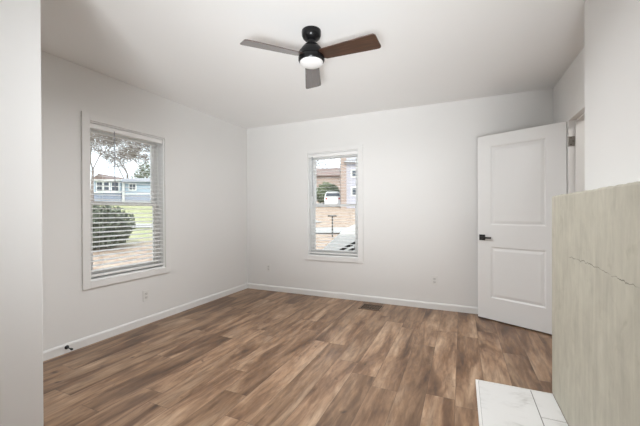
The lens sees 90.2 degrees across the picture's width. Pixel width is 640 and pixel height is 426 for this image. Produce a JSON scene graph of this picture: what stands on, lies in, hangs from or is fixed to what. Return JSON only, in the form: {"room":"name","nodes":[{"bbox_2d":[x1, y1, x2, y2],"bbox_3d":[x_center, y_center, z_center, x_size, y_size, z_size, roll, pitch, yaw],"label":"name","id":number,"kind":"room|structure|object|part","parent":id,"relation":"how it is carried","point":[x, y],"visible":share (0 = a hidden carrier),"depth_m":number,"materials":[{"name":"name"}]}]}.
{"room":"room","nodes":[
{"label":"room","id":0,"kind":"room"},
{"bbox_2d":[0,0,42,425],"bbox_3d":[0.010,-0.063,0.838,5.561,2.520,0.160,0,0,24],"label":"wall","id":1,"kind":"structure","parent":0,"point":[21,291],"depth_m":1.44,"materials":[{"name":"paint"}]},
{"bbox_2d":[41,50,246,350],"bbox_3d":[-2.576,-0.056,2.049,0.150,2.520,6.655,0,0,24],"label":"wall","id":2,"kind":"structure","parent":0,"point":[208,153],"depth_m":3.38,"materials":[{"name":"paint"}]},
{"bbox_2d":[81,111,170,289],"bbox_3d":[-2.004,-0.113,3.310,0.163,1.602,0.937,0,0,24],"label":"window","id":3,"kind":"structure","parent":2,"relation":"in","point":[163,173],"depth_m":3.33,"materials":[{"name":"paint"}]},
{"bbox_3d":[-2.058,-0.442,3.333,0.028,0.730,0.725,0,0,24],"label":"sash","id":4,"kind":"part","parent":3,"relation":"part of","materials":[{"name":"plastic"}]},
{"bbox_3d":[-2.026,0.235,3.322,0.028,0.696,0.725,0,0,24],"label":"sash","id":5,"kind":"part","parent":3,"relation":"part of","materials":[{"name":"plastic"}]},
{"bbox_3d":[-2.043,-0.112,3.328,0.077,1.446,0.781,0,0,24],"label":"frame","id":6,"kind":"part","parent":3,"relation":"part of","materials":[{"name":"plastic"}]},
{"bbox_2d":[90,123,162,276],"bbox_3d":[-1.969,-0.120,3.295,0.071,1.424,0.773,0,0,24],"label":"window blind","id":7,"kind":"object","parent":3,"relation":"attached to","point":[92,126],"visible":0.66,"depth_m":3.23,"materials":[{"name":"white plastic"}]},
{"bbox_3d":[-2.089,-0.106,3.043,0.055,1.380,0.001,0,0,24],"label":"ladder cord","id":8,"kind":"part","parent":7,"relation":"part of","materials":[{"name":"white fabric"}]},
{"bbox_3d":[-1.973,0.583,3.300,0.048,0.018,0.773,0,0,24],"label":"rail","id":9,"kind":"part","parent":7,"relation":"part of","materials":[{"name":"white plastic"}]},
{"bbox_3d":[-1.863,-0.109,3.552,0.055,1.380,0.001,0,0,24],"label":"ladder cord","id":10,"kind":"part","parent":7,"relation":"part of","materials":[{"name":"white fabric"}]},
{"bbox_2d":[43,283,247,360],"bbox_3d":[-1.816,1.157,3.551,0.014,0.078,3.305,0,0,24],"label":"baseboard","id":11,"kind":"structure","parent":2,"relation":"attached to","point":[48,354],"depth_m":3.26,"materials":[{"name":"paint"}]},
{"bbox_2d":[143,290,148,301],"bbox_3d":[-1.872,0.888,3.435,0.007,0.115,0.072,0,0,24],"label":"wall outlet","id":12,"kind":"object","parent":2,"relation":"attached to","point":[146,292],"visible":1,"depth_m":3.43,"materials":[{"name":"plastic"}]},
{"bbox_2d":[43,288,568,425],"bbox_3d":[0.070,1.256,0.963,5.861,0.120,6.805,0,0,24],"label":"floor","id":13,"kind":"structure","parent":0,"point":[246,357],"depth_m":2.46,"materials":[{"name":"wood"}]},
{"bbox_2d":[358,303,383,310],"bbox_3d":[0.645,1.181,4.006,0.270,0.006,0.235,0,0,24],"label":"floor vent","id":14,"kind":"object","parent":13,"relation":"in","point":[374,307],"visible":1,"depth_m":4.00,"materials":[{"name":"brown metal"}]},
{"bbox_2d":[476,379,567,425],"bbox_3d":[0.980,1.183,1.431,0.451,0.014,1.600,0,0,24],"label":"hearth","id":15,"kind":"object","parent":13,"relation":"on","point":[498,404],"visible":1,"depth_m":1.93,"materials":[{"name":"white tile"}]},
{"bbox_2d":[552,182,639,425],"bbox_3d":[1.269,0.533,1.316,0.173,1.286,1.630,0,0,24],"label":"fireplace surround","id":16,"kind":"object","parent":13,"relation":"on","point":[596,232],"visible":1,"depth_m":1.39,"materials":[{"name":"concrete"}]},
{"bbox_2d":[40,0,585,128],"bbox_3d":[0.058,-1.398,0.954,5.861,0.150,6.805,0,0,24],"label":"ceiling","id":17,"kind":"structure","parent":0,"point":[190,53],"depth_m":2.58,"materials":[{"name":"paint"}]},
{"bbox_2d":[240,26,380,88],"bbox_3d":[0.021,-1.199,2.318,0.865,0.258,0.933,0,0,24],"label":"ceiling fan","id":18,"kind":"object","parent":17,"relation":"hanging from","point":[311,56],"visible":1,"depth_m":2.25,"materials":[{"name":"brown wood"}]},
{"bbox_3d":[-0.322,-1.125,2.183,0.427,0.052,0.135,0,0,-30],"label":"fan blade","id":19,"kind":"part","parent":18,"relation":"part of","materials":[{"name":"grey wood"}]},
{"bbox_2d":[300,57,322,68],"bbox_3d":[-0.062,-1.085,2.331,0.168,0.032,0.168,0,0,24],"label":"diffuser","id":20,"kind":"object","parent":18,"relation":"attached to","point":[307,62],"depth_m":2.29,"materials":[{"name":"white glass"}]},
{"bbox_3d":[-0.060,-1.127,2.629,0.135,0.052,0.427,0,0,0],"label":"fan blade","id":21,"kind":"part","parent":18,"relation":"part of","materials":[{"name":"grey wood"}]},
{"bbox_3d":[0.195,-1.127,2.179,0.427,0.052,0.135,0,0,30],"label":"fan blade","id":22,"kind":"part","parent":18,"relation":"part of","materials":[{"name":"brown wood"}]},
{"bbox_2d":[247,88,552,306],"bbox_3d":[1.415,-0.079,4.000,5.861,2.520,0.150,0,0,24],"label":"wall","id":23,"kind":"structure","parent":0,"point":[420,163],"depth_m":4.11,"materials":[{"name":"paint"}]},
{"bbox_2d":[267,264,270,271],"bbox_3d":[-0.790,0.842,4.897,0.072,0.115,0.007,0,0,24],"label":"wall outlet","id":24,"kind":"object","parent":23,"relation":"attached to","point":[268,265],"visible":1,"depth_m":4.89,"materials":[{"name":"plastic"}]},
{"bbox_2d":[303,144,362,262],"bbox_3d":[0.199,-0.126,4.527,0.892,1.602,0.163,0,0,24],"label":"window","id":25,"kind":"structure","parent":23,"relation":"in","point":[309,204],"depth_m":4.54,"materials":[{"name":"paint"}]},
{"bbox_2d":[309,151,357,255],"bbox_3d":[0.184,-0.133,4.492,0.728,1.424,0.071,0,0,24],"label":"window blind","id":26,"kind":"object","parent":25,"relation":"attached to","point":[347,152],"visible":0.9,"depth_m":4.47,"materials":[{"name":"white plastic"}]},
{"bbox_3d":[0.190,0.570,4.501,0.728,0.018,0.048,0,0,24],"label":"rail","id":27,"kind":"part","parent":26,"relation":"part of","materials":[{"name":"white plastic"}]},
{"bbox_3d":[0.426,-0.121,4.393,0.001,1.380,0.055,0,0,24],"label":"ladder cord","id":28,"kind":"part","parent":26,"relation":"part of","materials":[{"name":"white fabric"}]},
{"bbox_3d":[0.217,-0.126,4.566,0.736,1.446,0.077,0,0,24],"label":"frame","id":29,"kind":"part","parent":25,"relation":"part of","materials":[{"name":"plastic"}]},
{"bbox_3d":[0.211,0.221,4.552,0.680,0.696,0.028,0,0,24],"label":"sash","id":30,"kind":"part","parent":25,"relation":"part of","materials":[{"name":"plastic"}]},
{"bbox_3d":[0.222,-0.456,4.579,0.680,0.730,0.028,0,0,24],"label":"sash","id":31,"kind":"part","parent":25,"relation":"part of","materials":[{"name":"plastic"}]},
{"bbox_2d":[248,283,477,313],"bbox_3d":[0.685,1.144,4.240,3.998,0.078,0.014,0,0,24],"label":"baseboard","id":32,"kind":"structure","parent":23,"relation":"attached to","point":[420,304],"depth_m":4.23,"materials":[{"name":"paint"}]},
{"bbox_2d":[431,276,437,284],"bbox_3d":[1.407,0.829,3.921,0.072,0.115,0.007,0,0,24],"label":"wall outlet","id":33,"kind":"object","parent":23,"relation":"attached to","point":[434,279],"visible":1,"depth_m":3.92,"materials":[{"name":"plastic"}]},
{"bbox_2d":[553,47,584,193],"bbox_3d":[2.233,-0.078,2.667,0.115,2.520,1.622,0,0,24],"label":"wall","id":34,"kind":"structure","parent":0,"point":[569,91],"depth_m":2.89,"materials":[{"name":"paint"}]},
{"bbox_2d":[477,121,574,333],"bbox_3d":[2.068,0.157,3.275,0.139,2.023,0.884,0,0,-37],"label":"door","id":35,"kind":"structure","parent":34,"relation":"in","point":[520,172],"depth_m":3.28,"materials":[{"name":"paint"}]},
{"bbox_2d":[568,105,584,193],"bbox_3d":[2.186,0.157,2.559,0.115,2.050,0.830,0,0,24],"label":"trim","id":36,"kind":"structure","parent":34,"relation":"attached to","point":[576,122],"depth_m":2.91,"materials":[{"name":"paint"}]},
{"bbox_2d":[584,0,639,189],"bbox_3d":[1.478,-0.070,1.199,0.304,2.520,1.672,0,0,24],"label":"wall","id":37,"kind":"structure","parent":0,"point":[611,27],"depth_m":1.65,"materials":[{"name":"paint"}]},
{"label":"outside","id":38,"kind":"structure","parent":0,"visible":0},
{"bbox_2d":[316,227,347,232],"bbox_3d":[1.146,0.873,18.097,14.000,0.366,2.000,0,0,0],"label":"driveway","id":39,"kind":"structure","parent":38,"point":[318,229],"depth_m":18.22,"materials":[{"name":"concrete"}]},
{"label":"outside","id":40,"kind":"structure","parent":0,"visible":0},
{"bbox_2d":[93,201,354,269],"bbox_3d":[-4.074,-0.641,40.103,120.000,4.751,130.000,0,0,24],"label":"ground","id":41,"kind":"structure","parent":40,"point":[132,209],"depth_m":16.57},
{"bbox_2d":[90,132,131,200],"bbox_3d":[-23.006,-7.586,33.515,10.148,13.567,13.736,0,0,-26],"label":"bare tree","id":42,"kind":"object","parent":41,"relation":"on","point":[96,139],"visible":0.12,"depth_m":35.04,"materials":[{"name":"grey plant"}]},
{"bbox_2d":[93,205,135,248],"bbox_3d":[-8.450,0.539,12.059,2.601,1.990,2.586,0,0,24],"label":"bush","id":43,"kind":"object","parent":41,"relation":"on","point":[94,206],"visible":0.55,"depth_m":11.71,"materials":[{"name":"green plant"}]},
{"bbox_2d":[90,174,149,201],"bbox_3d":[-21.661,-2.746,43.491,13.500,4.287,8.600,0,0,0],"label":"house","id":44,"kind":"structure","parent":41,"relation":"on","point":[139,183],"depth_m":39.73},
{"bbox_3d":[-27.314,-3.274,39.521,0.620,1.048,0.025,0,0,0],"label":"pane","id":45,"kind":"part","parent":44,"relation":"part of","materials":[{"name":"grey glass"}]},
{"bbox_3d":[-26.439,-3.278,39.521,0.570,1.048,0.025,0,0,0],"label":"pane","id":46,"kind":"part","parent":44,"relation":"part of","materials":[{"name":"grey glass"}]},
{"bbox_3d":[-25.374,-3.282,39.521,0.800,1.048,0.025,0,0,0],"label":"pane","id":47,"kind":"part","parent":44,"relation":"part of","materials":[{"name":"grey glass"}]},
{"bbox_2d":[90,133,149,178],"bbox_3d":[-32.407,-8.755,51.093,15.703,14.524,14.510,0,0,24],"label":"bare tree","id":48,"kind":"object","parent":41,"relation":"on","point":[91,135],"visible":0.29,"depth_m":50.97,"materials":[{"name":"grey plant"}]},
{"bbox_2d":[111,144,149,175],"bbox_3d":[-37.094,-10.104,70.259,15.632,16.251,12.007,0,0,-33],"label":"bare tree","id":49,"kind":"object","parent":41,"relation":"on","point":[145,156],"visible":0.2,"depth_m":68.03,"materials":[{"name":"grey plant"}]},
{"bbox_2d":[131,161,149,177],"bbox_3d":[-41.310,-7.373,76.071,7.526,10.302,6.480,0,0,24],"label":"evergreen tree","id":50,"kind":"object","parent":41,"relation":"on","point":[147,163],"visible":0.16,"depth_m":74.77,"materials":[{"name":"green plant"}]},
{"bbox_2d":[316,159,337,167],"bbox_3d":[-2.473,-9.426,61.763,11.079,15.553,15.252,0,0,27],"label":"bare tree","id":51,"kind":"object","parent":41,"relation":"on","point":[331,159],"visible":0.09,"depth_m":65.92,"materials":[{"name":"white plant"}]},
{"bbox_2d":[316,168,339,201],"bbox_3d":[-0.317,-4.103,51.486,9.800,6.268,8.000,0,0,0],"label":"brick house","id":52,"kind":"structure","parent":41,"relation":"on","point":[322,176],"depth_m":47.98,"materials":[{"name":"brown brick"}]},
{"bbox_2d":[316,181,339,203],"bbox_3d":[0.760,-2.349,38.046,3.376,2.925,2.643,0,0,24],"label":"shrub","id":53,"kind":"object","parent":41,"relation":"on","point":[329,187],"visible":0.61,"depth_m":37.49,"materials":[{"name":"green plant"}]},
{"bbox_2d":[323,224,354,250],"bbox_3d":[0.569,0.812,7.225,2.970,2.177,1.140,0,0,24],"label":"car","id":54,"kind":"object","parent":41,"relation":"on","point":[346,238],"depth_m":6.64,"materials":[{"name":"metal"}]},
{"bbox_3d":[0.749,0.740,6.609,2.000,1.390,0.020,0,0,24],"label":"panel","id":55,"kind":"part","parent":54,"relation":"part of","materials":[{"name":"white metal"}]},
{"bbox_2d":[339,157,355,207],"bbox_3d":[5.426,-3.370,33.489,6.920,7.073,7.800,0,0,0],"label":"house","id":56,"kind":"structure","parent":41,"relation":"on","point":[346,195],"depth_m":29.98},
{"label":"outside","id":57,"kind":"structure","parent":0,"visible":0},
{"bbox_2d":[102,220,316,227],"bbox_3d":[-10.420,0.482,18.417,22.000,0.686,1.700,0,0,-21],"label":"sidewalk","id":58,"kind":"structure","parent":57,"point":[316,220],"depth_m":18.75,"materials":[{"name":"concrete"}]},
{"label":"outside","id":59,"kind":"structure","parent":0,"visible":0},
{"bbox_2d":[105,201,149,202],"bbox_3d":[-17.427,-1.156,33.447,44.000,1.170,5.000,0,0,0],"label":"street","id":60,"kind":"structure","parent":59,"point":[105,201],"depth_m":34.38,"materials":[{"name":"grey asphalt"}]},
{"bbox_2d":[324,192,339,203],"bbox_3d":[1.244,-1.345,33.081,1.720,1.465,4.230,0,0,0],"label":"parked car","id":61,"kind":"object","parent":60,"relation":"on","point":[327,200],"visible":0.58,"depth_m":30.99,"materials":[{"name":"paint"}]}
]}

